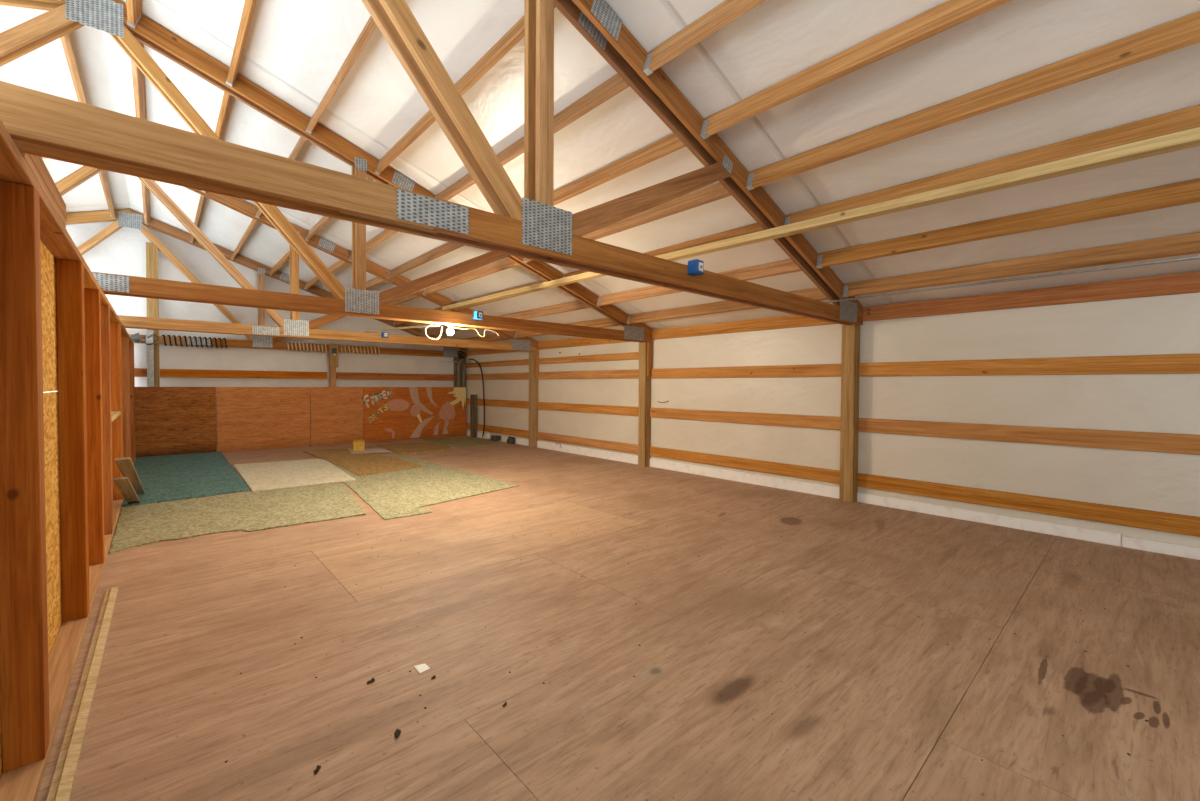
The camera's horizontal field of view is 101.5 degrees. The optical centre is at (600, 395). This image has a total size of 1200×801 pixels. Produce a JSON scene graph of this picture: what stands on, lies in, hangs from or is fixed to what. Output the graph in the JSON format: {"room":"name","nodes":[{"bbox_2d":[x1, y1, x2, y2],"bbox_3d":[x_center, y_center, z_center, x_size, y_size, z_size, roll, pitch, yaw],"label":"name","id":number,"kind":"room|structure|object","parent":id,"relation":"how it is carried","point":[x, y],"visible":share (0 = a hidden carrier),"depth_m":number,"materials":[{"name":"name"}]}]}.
{"room":"barn loft","nodes":[
{"label":"barn loft","id":0,"kind":"room"},
{"bbox_2d":[43,221,453,444],"bbox_3d":[-7.885,-1.007,8.264,12.010,4.145,0.030,-1,2,-42],"label":"wall","id":1,"kind":"structure","parent":0,"point":[123,252],"depth_m":9.05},
{"bbox_2d":[0,0,1199,349],"bbox_3d":[-3.313,-1.964,3.183,12.010,2.032,13.640,-1,2,-42],"label":"ceiling","id":2,"kind":"structure","parent":0,"point":[294,50],"depth_m":3.54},
{"bbox_2d":[60,34,86,103],"bbox_3d":[-4.852,-2.833,4.567,0.082,0.146,2.900,-1,2,-42],"label":"roof purlin","id":3,"kind":"structure","parent":2,"relation":"attached to","point":[66,42],"depth_m":4.15,"materials":[{"name":"brown wood"}]},
{"bbox_2d":[99,170,115,218],"bbox_3d":[-6.896,-2.892,6.831,0.082,0.146,2.900,-1,2,-42],"label":"roof purlin","id":4,"kind":"structure","parent":2,"relation":"attached to","point":[101,174],"depth_m":6.89,"materials":[{"name":"brown wood"}]},
{"bbox_2d":[126,0,141,28],"bbox_3d":[-2.503,-2.779,2.580,0.082,0.146,2.900,-1,2,-42],"label":"roof purlin","id":5,"kind":"structure","parent":2,"relation":"attached to","point":[134,7],"depth_m":3.55,"materials":[{"name":"brown wood"}]},
{"bbox_2d":[131,40,146,119],"bbox_3d":[-4.546,-2.837,4.843,0.082,0.146,2.900,-1,2,-42],"label":"roof purlin","id":6,"kind":"structure","parent":2,"relation":"attached to","point":[138,78],"depth_m":4.51,"materials":[{"name":"brown wood"}]},
{"bbox_2d":[190,195,205,242],"bbox_3d":[-6.162,-2.709,7.498,0.082,0.146,2.900,-1,2,-42],"label":"roof purlin","id":7,"kind":"structure","parent":2,"relation":"attached to","point":[202,198],"depth_m":7.11,"materials":[{"name":"brown wood"}]},
{"bbox_2d":[201,92,231,192],"bbox_3d":[-4.118,-2.650,5.235,0.082,0.146,2.900,-1,2,-42],"label":"roof purlin","id":8,"kind":"structure","parent":2,"relation":"attached to","point":[226,99],"depth_m":4.52,"materials":[{"name":"brown wood"}]},
{"bbox_2d":[226,0,256,86],"bbox_3d":[-2.074,-2.592,2.972,0.082,0.146,2.900,-1,2,-42],"label":"roof purlin","id":9,"kind":"structure","parent":2,"relation":"attached to","point":[249,5],"depth_m":3.53,"materials":[{"name":"brown wood"}]},
{"bbox_2d":[231,219,256,259],"bbox_3d":[-5.739,-2.525,7.885,0.082,0.146,2.900,-1,2,-42],"label":"roof purlin","id":10,"kind":"structure","parent":2,"relation":"attached to","point":[253,221],"depth_m":7.71,"materials":[{"name":"brown wood"}]},
{"bbox_2d":[269,251,289,274],"bbox_3d":[-5.304,-2.335,8.283,0.082,0.146,2.900,-1,2,-42],"label":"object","id":11,"kind":"structure","parent":2,"relation":"attached to","point":[286,257],"depth_m":8.60,"materials":[{"name":"brown wood"}]},
{"bbox_2d":[255,137,305,217],"bbox_3d":[-3.696,-2.466,5.621,0.082,0.146,2.900,-1,2,-42],"label":"roof purlin","id":12,"kind":"structure","parent":2,"relation":"attached to","point":[301,141],"depth_m":4.80,"materials":[{"name":"brown wood"}]},
{"bbox_2d":[304,260,347,289],"bbox_3d":[-4.878,-2.150,8.673,0.082,0.146,2.900,-1,2,-42],"label":"roof purlin","id":13,"kind":"structure","parent":2,"relation":"attached to","point":[340,263],"depth_m":8.28,"materials":[{"name":"brown wood"}]},
{"bbox_2d":[305,175,372,240],"bbox_3d":[-3.260,-2.277,6.020,0.082,0.146,2.900,-1,2,-42],"label":"roof purlin","id":14,"kind":"structure","parent":2,"relation":"attached to","point":[324,220],"depth_m":6.57,"materials":[{"name":"brown wood"}]},
{"bbox_2d":[306,16,376,133],"bbox_3d":[-1.652,-2.408,3.358,0.082,0.146,2.900,-1,2,-42],"label":"purlin","id":15,"kind":"structure","parent":2,"relation":"attached to","point":[370,25],"depth_m":3.58,"materials":[{"name":"brown wood"}]},
{"bbox_2d":[387,293,419,304],"bbox_3d":[-4.032,-1.781,9.445,0.082,0.146,2.900,-1,2,-42],"label":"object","id":16,"kind":"structure","parent":2,"relation":"attached to","point":[411,296],"depth_m":8.88,"materials":[{"name":"brown wood"}]},
{"bbox_2d":[423,258,517,295],"bbox_3d":[-1.989,-1.723,7.182,0.082,0.146,2.900,-1,2,-42],"label":"purlin","id":17,"kind":"structure","parent":2,"relation":"attached to","point":[504,264],"depth_m":6.96,"materials":[{"name":"brown wood"}]},
{"bbox_2d":[462,333,510,340],"bbox_3d":[-2.710,-1.205,10.655,0.082,0.146,2.900,-1,2,-42],"label":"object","id":18,"kind":"structure","parent":2,"relation":"attached to","point":[494,337],"depth_m":10.16,"materials":[{"name":"brown wood"}]},
{"bbox_2d":[498,300,590,318],"bbox_3d":[-1.104,-1.337,7.992,0.082,0.146,2.900,-1,2,-42],"label":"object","id":19,"kind":"structure","parent":2,"relation":"attached to","point":[574,305],"depth_m":7.63,"materials":[{"name":"brown wood"}]},
{"bbox_2d":[554,133,685,204],"bbox_3d":[-0.371,-1.850,4.530,0.082,0.146,2.900,-1,2,-42],"label":"purlin","id":20,"kind":"structure","parent":2,"relation":"attached to","point":[671,143],"depth_m":3.91,"materials":[{"name":"brown wood"}]},
{"bbox_2d":[523,182,730,262],"bbox_3d":[0.055,-1.664,4.919,0.082,0.146,2.900,-1,2,-42],"label":"purlin","id":21,"kind":"structure","parent":2,"relation":"attached to","point":[717,191],"depth_m":4.31,"materials":[{"name":"brown wood"}]},
{"bbox_2d":[36,435,1199,800],"bbox_3d":[-1.151,1.154,5.203,6.160,0.019,13.620,-1,2,-42],"label":"floor","id":22,"kind":"structure","parent":0,"point":[868,698],"depth_m":2.30,"materials":[{"name":"brown wood"}]},
{"bbox_2d":[0,119,135,800],"bbox_3d":[-3.943,0.199,3.870,0.102,1.922,11.420,-1,2,-42],"label":"wall","id":23,"kind":"structure","parent":22,"relation":"on","point":[61,502],"depth_m":1.83,"materials":[{"name":"brown wood"}]},
{"bbox_2d":[20,152,65,227],"bbox_3d":[-2.043,-0.763,1.760,0.086,0.106,0.900,-1,2,-42],"label":"beam","id":24,"kind":"structure","parent":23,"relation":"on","point":[35,163],"depth_m":1.76,"materials":[{"name":"brown wood"}]},
{"bbox_2d":[66,209,466,357],"bbox_3d":[-7.768,-1.971,8.119,11.934,2.188,0.146,-1,2,-42],"label":"roof truss","id":25,"kind":"object","parent":23,"relation":"on","point":[130,218],"visible":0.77,"depth_m":8.90,"materials":[{"name":"brown wood"}]},
{"bbox_2d":[141,182,150,224],"bbox_3d":[-6.590,-2.896,7.106,0.082,0.146,2.900,-1,2,-42],"label":"purlin","id":26,"kind":"structure","parent":25,"relation":"attached to","point":[145,191],"depth_m":7.32,"materials":[{"name":"brown wood"}]},
{"bbox_2d":[146,330,153,386],"bbox_3d":[-7.553,-0.622,8.226,0.085,0.940,0.034,-1,2,-42],"label":"channel","id":27,"kind":"object","parent":25,"relation":"attached to","point":[150,348],"visible":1,"depth_m":8.21,"materials":[{"name":"metal"}]},
{"bbox_2d":[131,333,158,344],"bbox_3d":[-7.550,-0.939,8.129,0.347,0.202,0.170,-1,2,-42],"label":"floodlight","id":28,"kind":"object","parent":27,"relation":"attached to","point":[149,340],"visible":0.99,"depth_m":8.13,"materials":[{"name":"grey plastic"}]},
{"bbox_2d":[162,335,226,347],"bbox_3d":[-7.170,-0.954,8.688,0.922,0.190,0.196,-1,2,-42],"label":"coiled cable","id":29,"kind":"object","parent":25,"relation":"attached to","point":[179,336],"visible":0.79,"depth_m":8.62,"materials":[{"name":"metal"}]},
{"bbox_2d":[285,341,326,352],"bbox_3d":[-5.901,-0.972,9.834,0.742,0.190,0.196,-1,2,-42],"label":"coiled cable","id":30,"kind":"object","parent":25,"relation":"attached to","point":[285,341],"visible":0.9,"depth_m":9.77,"materials":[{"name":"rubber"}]},
{"bbox_2d":[338,344,379,354],"bbox_3d":[-5.166,-0.983,10.497,0.842,0.190,0.196,-1,2,-42],"label":"coiled cable","id":31,"kind":"object","parent":25,"relation":"attached to","point":[338,344],"visible":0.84,"depth_m":10.44,"materials":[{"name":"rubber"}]},
{"bbox_2d":[366,277,385,288],"bbox_3d":[-4.458,-1.967,9.056,0.082,0.146,2.900,-1,2,-42],"label":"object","id":32,"kind":"structure","parent":25,"relation":"attached to","point":[375,281],"depth_m":8.39,"materials":[{"name":"brown wood"}]},
{"bbox_2d":[421,326,474,336],"bbox_3d":[-3.148,-1.396,10.255,0.082,0.146,2.900,-1,2,-42],"label":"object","id":33,"kind":"structure","parent":25,"relation":"attached to","point":[435,331],"depth_m":10.59,"materials":[{"name":"brown wood"}]},
{"bbox_2d":[41,157,537,351],"bbox_3d":[-5.724,-1.912,5.856,11.934,2.188,0.146,-1,2,-42],"label":"roof truss","id":34,"kind":"object","parent":23,"relation":"on","point":[293,327],"visible":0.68,"depth_m":6.92,"materials":[{"name":"brown wood"}]},
{"bbox_2d":[349,229,397,261],"bbox_3d":[-2.834,-2.091,6.410,0.082,0.146,2.900,-1,2,-42],"label":"purlin","id":35,"kind":"structure","parent":34,"relation":"attached to","point":[386,233],"depth_m":6.51,"materials":[{"name":"brown wood"}]},
{"bbox_2d":[364,324,439,331],"bbox_3d":[-2.733,-0.894,6.543,0.050,0.183,2.893,-1,2,-40],"label":"batten","id":36,"kind":"object","parent":34,"relation":"attached to","point":[432,325],"visible":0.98,"depth_m":6.26,"materials":[{"name":"brown wood"}]},
{"bbox_2d":[387,242,464,278],"bbox_3d":[-2.414,-1.908,6.793,0.082,0.146,2.900,-1,2,-42],"label":"purlin","id":37,"kind":"structure","parent":34,"relation":"attached to","point":[448,247],"depth_m":6.79,"materials":[{"name":"brown wood"}]},
{"bbox_2d":[455,280,548,310],"bbox_3d":[-1.562,-1.537,7.572,0.082,0.146,2.900,-1,2,-42],"label":"purlin","id":38,"kind":"structure","parent":34,"relation":"attached to","point":[541,281],"depth_m":7.47,"materials":[{"name":"brown wood"}]},
{"bbox_2d":[514,318,619,337],"bbox_3d":[-0.666,-1.146,8.392,0.082,0.146,2.900,-1,2,-42],"label":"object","id":39,"kind":"structure","parent":34,"relation":"attached to","point":[605,322],"depth_m":7.81,"materials":[{"name":"brown wood"}]},
{"bbox_2d":[0,0,651,341],"bbox_3d":[-3.681,-1.854,3.592,11.934,2.188,0.146,-1,2,-42],"label":"roof truss","id":40,"kind":"object","parent":23,"relation":"on","point":[63,17],"visible":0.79,"depth_m":4.28,"materials":[{"name":"brown wood"}]},
{"bbox_2d":[374,6,555,174],"bbox_3d":[-1.216,-2.218,3.756,0.082,0.146,2.900,-1,2,-42],"label":"purlin","id":41,"kind":"structure","parent":40,"relation":"attached to","point":[515,34],"depth_m":3.37,"materials":[{"name":"brown wood"}]},
{"bbox_2d":[596,259,801,306],"bbox_3d":[0.940,-1.278,5.729,0.082,0.146,2.900,-1,2,-42],"label":"purlin","id":42,"kind":"structure","parent":40,"relation":"attached to","point":[786,266],"depth_m":5.20,"materials":[{"name":"brown wood"}]},
{"bbox_2d":[442,127,1199,310],"bbox_3d":[0.603,-1.387,4.996,0.101,0.064,9.861,-1,2,-43],"label":"brace","id":43,"kind":"object","parent":40,"relation":"attached to","point":[1189,138],"visible":0.83,"depth_m":3.20,"materials":[{"name":"brown wood"}]},
{"bbox_2d":[0,0,862,324],"bbox_3d":[-1.637,-1.795,1.329,11.934,2.188,0.146,-1,2,-42],"label":"roof truss","id":44,"kind":"object","parent":23,"relation":"on","point":[41,124],"visible":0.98,"depth_m":2.33,"materials":[{"name":"brown wood"}]},
{"bbox_2d":[435,73,628,200],"bbox_3d":[-0.790,-2.032,4.147,0.082,0.146,2.900,-1,2,-42],"label":"purlin","id":45,"kind":"structure","parent":44,"relation":"attached to","point":[614,85],"depth_m":3.50,"materials":[{"name":"brown wood"}]},
{"bbox_2d":[562,223,763,277],"bbox_3d":[0.482,-1.478,5.309,0.082,0.146,2.900,-1,2,-42],"label":"purlin","id":46,"kind":"structure","parent":44,"relation":"attached to","point":[755,227],"depth_m":4.71,"materials":[{"name":"brown wood"}]},
{"bbox_2d":[688,259,703,275],"bbox_3d":[0.632,-0.850,3.256,0.085,0.090,0.080,-1,2,-42],"label":"junction box","id":47,"kind":"object","parent":44,"relation":"attached to","point":[695,267],"visible":1,"depth_m":3.23,"materials":[{"name":"blue plastic"}]},
{"bbox_2d":[643,0,765,75],"bbox_3d":[1.603,-1.964,1.497,0.082,0.146,3.941,-1,2,-42],"label":"purlin","id":48,"kind":"structure","parent":44,"relation":"attached to","point":[728,11],"depth_m":2.66,"materials":[{"name":"brown wood"}]},
{"bbox_2d":[626,287,827,324],"bbox_3d":[1.378,-1.088,6.129,0.082,0.146,2.900,-1,2,-42],"label":"purlin","id":49,"kind":"structure","parent":44,"relation":"attached to","point":[813,293],"depth_m":6.22,"materials":[{"name":"brown wood"}]},
{"bbox_2d":[700,0,1011,138],"bbox_3d":[2.022,-1.781,1.881,0.082,0.146,3.941,-1,2,-42],"label":"purlin","id":50,"kind":"structure","parent":44,"relation":"attached to","point":[944,16],"depth_m":2.60,"materials":[{"name":"brown wood"}]},
{"bbox_2d":[746,11,1199,189],"bbox_3d":[2.448,-1.595,2.270,0.082,0.146,3.941,-1,2,-42],"label":"purlin","id":51,"kind":"structure","parent":44,"relation":"attached to","point":[1182,32],"depth_m":2.59,"materials":[{"name":"brown wood"}]},
{"bbox_2d":[784,104,1199,224],"bbox_3d":[2.874,-1.409,2.660,0.082,0.146,3.941,-1,2,-42],"label":"purlin","id":52,"kind":"structure","parent":44,"relation":"attached to","point":[1186,118],"depth_m":2.95,"materials":[{"name":"brown wood"}]},
{"bbox_2d":[816,178,1199,268],"bbox_3d":[3.333,-1.210,3.079,0.082,0.146,3.941,-1,2,-42],"label":"purlin","id":53,"kind":"structure","parent":44,"relation":"attached to","point":[1185,192],"depth_m":3.43,"materials":[{"name":"brown wood"}]},
{"bbox_2d":[824,255,1199,302],"bbox_3d":[3.348,-0.866,3.419,0.048,0.025,3.820,-1,2,-42],"label":"purlin","id":54,"kind":"object","parent":44,"relation":"attached to","point":[1191,257],"visible":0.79,"depth_m":3.55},
{"bbox_2d":[842,232,1199,297],"bbox_3d":[3.771,-1.019,3.479,0.082,0.146,3.941,-1,2,-42],"label":"purlin","id":55,"kind":"structure","parent":44,"relation":"attached to","point":[1185,244],"depth_m":3.83,"materials":[{"name":"brown wood"}]},
{"bbox_2d":[46,587,117,800],"bbox_3d":[-2.110,1.198,2.014,0.050,0.022,2.571,-1,2,-42],"label":"trim strip","id":56,"kind":"object","parent":22,"relation":"on","point":[62,783],"visible":1,"depth_m":1.85,"materials":[{"name":"brown wood"}]},
{"bbox_2d":[146,242,159,386],"bbox_3d":[-7.587,-0.764,8.317,0.150,3.620,0.064,-1,2,-42],"label":"post","id":57,"kind":"object","parent":22,"relation":"on","point":[151,248],"visible":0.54,"depth_m":8.29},
{"bbox_2d":[134,368,146,376],"bbox_3d":[-8.747,-0.371,7.347,2.870,0.141,0.040,-1,2,-42],"label":"beam","id":58,"kind":"structure","parent":57,"relation":"attached to","point":[138,372],"depth_m":8.24,"materials":[{"name":"brown wood"}]},
{"bbox_2d":[160,369,326,378],"bbox_3d":[-6.609,-0.402,9.277,2.570,0.141,0.040,-1,2,-42],"label":"beam","id":59,"kind":"structure","parent":57,"relation":"attached to","point":[163,372],"depth_m":9.14,"materials":[{"name":"brown wood"}]},
{"bbox_2d":[135,387,216,456],"bbox_3d":[-7.377,0.446,8.482,1.147,1.195,0.014,-1,2,-42],"label":"plywood panel","id":60,"kind":"object","parent":22,"relation":"on","point":[168,420],"visible":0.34,"depth_m":8.48,"materials":[{"name":"wood"}]},
{"bbox_2d":[123,452,249,506],"bbox_3d":[-5.866,1.073,6.931,1.120,0.021,4.306,-1,2,-42],"label":"carpet","id":61,"kind":"object","parent":22,"relation":"on","point":[165,478],"visible":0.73,"depth_m":6.39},
{"bbox_2d":[113,477,139,502],"bbox_3d":[-4.451,0.901,4.616,0.090,0.437,1.186,-1,2,-40],"label":"board","id":62,"kind":"object","parent":61,"relation":"on","point":[123,484],"visible":0.96,"depth_m":4.51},
{"bbox_2d":[114,457,144,494],"bbox_3d":[-4.609,0.814,4.820,0.100,0.572,1.408,-1,2,-39],"label":"board","id":63,"kind":"object","parent":61,"relation":"on","point":[126,467],"visible":0.76,"depth_m":4.62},
{"bbox_2d":[109,482,365,553],"bbox_3d":[-3.453,1.133,4.915,2.003,0.012,1.878,-1,2,-42],"label":"rug","id":64,"kind":"object","parent":22,"relation":"on","point":[144,524],"visible":1,"depth_m":4.69,"materials":[{"name":"carpet"}]},
{"bbox_2d":[216,387,309,452],"bbox_3d":[-6.396,0.432,9.368,1.485,1.195,0.014,-1,2,-42],"label":"plywood panel","id":65,"kind":"object","parent":22,"relation":"on","point":[248,418],"visible":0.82,"depth_m":9.32,"materials":[{"name":"wood"}]},
{"bbox_2d":[233,459,355,491],"bbox_3d":[-4.369,1.076,6.961,1.220,0.012,2.456,-1,2,-42],"label":"carpet","id":66,"kind":"object","parent":22,"relation":"on","point":[263,476],"visible":1,"depth_m":6.70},
{"bbox_2d":[329,344,337,386],"bbox_3d":[-5.527,-0.022,10.136,0.160,2.080,0.150,-1,2,-42],"label":"post","id":67,"kind":"object","parent":22,"relation":"on","point":[333,360],"visible":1,"depth_m":10.10,"materials":[{"name":"brown wood"}]},
{"bbox_2d":[310,387,362,445],"bbox_3d":[-5.473,0.419,10.202,0.991,1.195,0.014,-1,2,-42],"label":"plywood panel","id":68,"kind":"object","parent":22,"relation":"on","point":[336,413],"visible":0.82,"depth_m":10.18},
{"bbox_2d":[376,442,449,454],"bbox_3d":[-3.660,1.024,9.741,1.163,0.021,1.678,-1,2,-42],"label":"pad","id":69,"kind":"object","parent":22,"relation":"on","point":[421,447],"visible":1,"depth_m":9.60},
{"bbox_2d":[362,387,465,442],"bbox_3d":[-4.227,0.402,11.324,2.417,1.195,0.017,-1,2,-42],"label":"plywood panel","id":70,"kind":"object","parent":22,"relation":"on","point":[389,413],"visible":0.99,"depth_m":11.24,"materials":[{"name":"orange wood"}]},
{"bbox_2d":[414,664,429,672],"bbox_3d":[-0.794,1.210,2.183,0.048,0.001,0.073,-1,2,-42],"label":"paper scrap","id":71,"kind":"object","parent":22,"relation":"on","point":[420,668],"visible":1,"depth_m":2.18,"materials":[{"name":"white paper"}]},
{"bbox_2d":[328,455,518,519],"bbox_3d":[-2.708,1.102,6.658,1.780,0.008,4.128,-1,2,-42],"label":"rug","id":72,"kind":"object","parent":22,"relation":"on","point":[399,493],"visible":0.83,"depth_m":5.97,"materials":[{"name":"carpet"}]},
{"bbox_2d":[302,449,421,475],"bbox_3d":[-4.029,1.052,8.181,1.042,0.010,3.300,-1,2,-42],"label":"pad","id":73,"kind":"object","parent":72,"relation":"on","point":[361,464],"visible":0.99,"depth_m":7.86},
{"bbox_2d":[348,448,389,453],"bbox_3d":[-4.355,1.023,9.203,0.642,0.002,1.061,0,1,-32],"label":"paper sheet","id":74,"kind":"object","parent":73,"relation":"on","point":[367,450],"visible":0.91,"depth_m":9.02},
{"bbox_2d":[353,440,364,450],"bbox_3d":[-4.557,0.935,9.234,0.190,0.170,0.360,0,1,-28],"label":"foam block","id":75,"kind":"object","parent":74,"relation":"on","point":[358,445],"visible":1,"depth_m":9.09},
{"bbox_2d":[454,357,465,386],"bbox_3d":[-3.476,-0.014,12.096,0.260,2.000,0.120,-1,2,-42],"label":"post","id":76,"kind":"object","parent":22,"relation":"on","point":[457,359],"visible":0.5,"depth_m":12.02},
{"bbox_2d":[337,372,454,379],"bbox_3d":[-4.553,-0.431,11.133,2.610,0.141,0.040,-1,2,-42],"label":"beam","id":77,"kind":"structure","parent":76,"relation":"attached to","point":[340,375],"depth_m":11.02,"materials":[{"name":"brown wood"}]},
{"bbox_2d":[421,438,503,447],"bbox_3d":[-3.087,1.007,10.850,1.105,0.015,2.200,-1,2,-42],"label":"pad","id":78,"kind":"object","parent":22,"relation":"on","point":[456,442],"visible":0.98,"depth_m":10.61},
{"bbox_2d":[470,395,476,436],"bbox_3d":[-3.053,0.485,11.784,0.070,1.020,0.220,-1,2,-42],"label":"post","id":79,"kind":"object","parent":22,"relation":"on","point":[473,398],"visible":1,"depth_m":11.72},
{"bbox_2d":[453,352,538,447],"bbox_3d":[-1.958,0.091,9.261,0.185,1.926,1.904,1,2,44],"label":"wall post","id":80,"kind":"object","parent":22,"relation":"on","point":[533,356],"visible":1,"depth_m":9.84,"materials":[{"name":"brown wood"}]},
{"bbox_2d":[559,342,652,466],"bbox_3d":[0.086,0.150,6.998,0.185,1.926,1.904,1,2,44],"label":"wall post","id":81,"kind":"object","parent":22,"relation":"on","point":[645,348],"visible":1,"depth_m":7.58,"materials":[{"name":"brown wood"}]},
{"bbox_2d":[219,495,1147,800],"bbox_3d":[0.562,1.189,3.466,5.151,0.003,4.448,-1,2,-42],"label":"crumbs","id":82,"kind":"object","parent":22,"relation":"on","point":[779,495],"visible":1,"depth_m":2.38,"materials":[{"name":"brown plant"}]},
{"bbox_2d":[839,325,859,502],"bbox_3d":[2.729,0.198,5.377,0.140,1.926,0.140,-1,2,-42],"label":"wall post","id":83,"kind":"object","parent":22,"relation":"on","point":[849,433],"visible":1,"depth_m":5.33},
{"bbox_2d":[466,271,1199,547],"bbox_3d":[1.141,0.060,7.266,0.030,2.145,13.650,-1,2,-42],"label":"wall","id":84,"kind":"structure","parent":0,"point":[1165,324],"depth_m":4.77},
{"bbox_2d":[467,349,518,355],"bbox_3d":[-2.376,-1.030,11.095,0.035,0.151,3.028,-1,2,-42],"label":"beam","id":85,"kind":"structure","parent":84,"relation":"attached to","point":[470,352],"depth_m":11.47,"materials":[{"name":"brown wood"}]},
{"bbox_2d":[466,372,528,379],"bbox_3d":[-2.380,-0.431,11.107,0.037,0.145,3.028,-1,2,-42],"label":"beam","id":86,"kind":"structure","parent":84,"relation":"attached to","point":[493,376],"depth_m":10.93,"materials":[{"name":"brown wood"}]},
{"bbox_2d":[466,423,528,437],"bbox_3d":[-2.386,0.771,11.132,0.037,0.143,3.028,-1,2,-42],"label":"beam","id":87,"kind":"structure","parent":84,"relation":"attached to","point":[502,430],"depth_m":10.87,"materials":[{"name":"brown wood"}]},
{"bbox_2d":[466,398,528,408],"bbox_3d":[-2.383,0.168,11.119,0.037,0.146,3.028,-1,2,-42],"label":"beam","id":88,"kind":"structure","parent":84,"relation":"attached to","point":[501,403],"depth_m":10.83,"materials":[{"name":"brown wood"}]},
{"bbox_2d":[466,359,528,367],"bbox_3d":[-2.378,-0.720,11.101,0.037,0.115,3.028,-1,2,-42],"label":"beam","id":89,"kind":"structure","parent":84,"relation":"attached to","point":[523,361],"depth_m":10.94,"materials":[{"name":"brown wood"}]},
{"bbox_2d":[469,359,484,437],"bbox_3d":[-2.936,0.043,11.621,0.064,1.857,0.666,-1,2,-44],"label":"cable","id":90,"kind":"object","parent":89,"relation":"hanging from","point":[469,359],"visible":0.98,"depth_m":11.41,"materials":[{"name":"rubber"}]},
{"bbox_2d":[467,431,528,445],"bbox_3d":[-2.330,0.954,11.075,0.035,0.120,2.870,-1,2,-42],"label":"baseboard","id":91,"kind":"structure","parent":84,"relation":"attached to","point":[479,434],"depth_m":10.76,"materials":[{"name":"white plastic"}]},
{"bbox_2d":[538,337,629,349],"bbox_3d":[-0.290,-0.970,8.785,0.035,0.151,2.902,-1,2,-42],"label":"beam","id":92,"kind":"structure","parent":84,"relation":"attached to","point":[583,341],"depth_m":8.99,"materials":[{"name":"brown wood"}]},
{"bbox_2d":[537,432,637,453],"bbox_3d":[-0.300,0.831,8.822,0.037,0.143,2.902,-1,2,-42],"label":"beam","id":93,"kind":"structure","parent":84,"relation":"attached to","point":[603,444],"depth_m":8.66,"materials":[{"name":"brown wood"}]},
{"bbox_2d":[537,441,637,463],"bbox_3d":[-0.298,1.007,8.825,0.035,0.130,2.906,-1,2,-42],"label":"baseboard","id":94,"kind":"structure","parent":84,"relation":"attached to","point":[614,456],"depth_m":8.67,"materials":[{"name":"white plastic"}]},
{"bbox_2d":[537,402,638,415],"bbox_3d":[-0.296,0.228,8.810,0.037,0.146,2.902,-1,2,-42],"label":"beam","id":95,"kind":"structure","parent":84,"relation":"attached to","point":[587,408],"depth_m":8.65,"materials":[{"name":"brown wood"}]},
{"bbox_2d":[537,369,638,378],"bbox_3d":[-0.293,-0.371,8.797,0.037,0.145,2.902,-1,2,-42],"label":"beam","id":96,"kind":"structure","parent":84,"relation":"attached to","point":[634,373],"depth_m":8.60,"materials":[{"name":"brown wood"}]},
{"bbox_2d":[538,352,638,363],"bbox_3d":[-0.292,-0.660,8.791,0.037,0.115,2.902,-1,2,-42],"label":"beam","id":97,"kind":"structure","parent":84,"relation":"attached to","point":[633,355],"depth_m":8.62,"materials":[{"name":"brown wood"}]},
{"bbox_2d":[652,315,836,339],"bbox_3d":[1.754,-0.911,6.522,0.035,0.151,2.902,-1,2,-42],"label":"beam","id":98,"kind":"structure","parent":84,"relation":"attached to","point":[788,321],"depth_m":6.43,"materials":[{"name":"brown wood"}]},
{"bbox_2d":[650,446,839,483],"bbox_3d":[1.744,0.889,6.559,0.037,0.143,2.902,-1,2,-42],"label":"beam","id":99,"kind":"structure","parent":84,"relation":"attached to","point":[813,473],"depth_m":6.30,"materials":[{"name":"brown wood"}]},
{"bbox_2d":[650,458,839,498],"bbox_3d":[1.746,1.069,6.562,0.035,0.125,2.906,-1,2,-42],"label":"baseboard","id":100,"kind":"structure","parent":84,"relation":"attached to","point":[793,485],"depth_m":6.31,"materials":[{"name":"white plastic"}]},
{"bbox_2d":[650,408,840,429],"bbox_3d":[1.747,0.286,6.546,0.037,0.146,2.902,-1,2,-42],"label":"beam","id":101,"kind":"structure","parent":84,"relation":"attached to","point":[804,421],"depth_m":6.30,"materials":[{"name":"brown wood"}]},
{"bbox_2d":[650,364,840,377],"bbox_3d":[1.750,-0.312,6.534,0.037,0.145,2.902,-1,2,-42],"label":"beam","id":102,"kind":"structure","parent":84,"relation":"attached to","point":[811,370],"depth_m":6.28,"materials":[{"name":"brown wood"}]},
{"bbox_2d":[857,473,1199,536],"bbox_3d":[4.015,0.955,4.045,0.037,0.143,3.582,-1,2,-42],"label":"beam","id":103,"kind":"structure","parent":84,"relation":"attached to","point":[1117,515],"depth_m":4.22,"materials":[{"name":"brown wood"}]},
{"bbox_2d":[857,492,1199,559],"bbox_3d":[4.016,1.146,4.049,0.035,0.100,3.582,-1,2,-42],"label":"baseboard","id":104,"kind":"structure","parent":84,"relation":"attached to","point":[1081,533],"depth_m":4.26,"materials":[{"name":"white plastic"}]},
{"bbox_2d":[858,418,1199,454],"bbox_3d":[4.018,0.351,4.033,0.037,0.146,3.582,-1,2,-42],"label":"beam","id":105,"kind":"structure","parent":84,"relation":"attached to","point":[1107,439],"depth_m":4.21,"materials":[{"name":"brown wood"}]},
{"bbox_2d":[859,353,1199,375],"bbox_3d":[4.021,-0.247,4.020,0.037,0.145,3.582,-1,2,-42],"label":"beam","id":106,"kind":"structure","parent":84,"relation":"attached to","point":[1165,363],"depth_m":4.21,"materials":[{"name":"brown wood"}]},
{"bbox_2d":[863,271,1199,321],"bbox_3d":[4.024,-0.846,4.008,0.035,0.151,3.582,-1,2,-42],"label":"beam","id":107,"kind":"structure","parent":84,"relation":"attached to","point":[1189,282],"depth_m":4.20,"materials":[{"name":"brown wood"}]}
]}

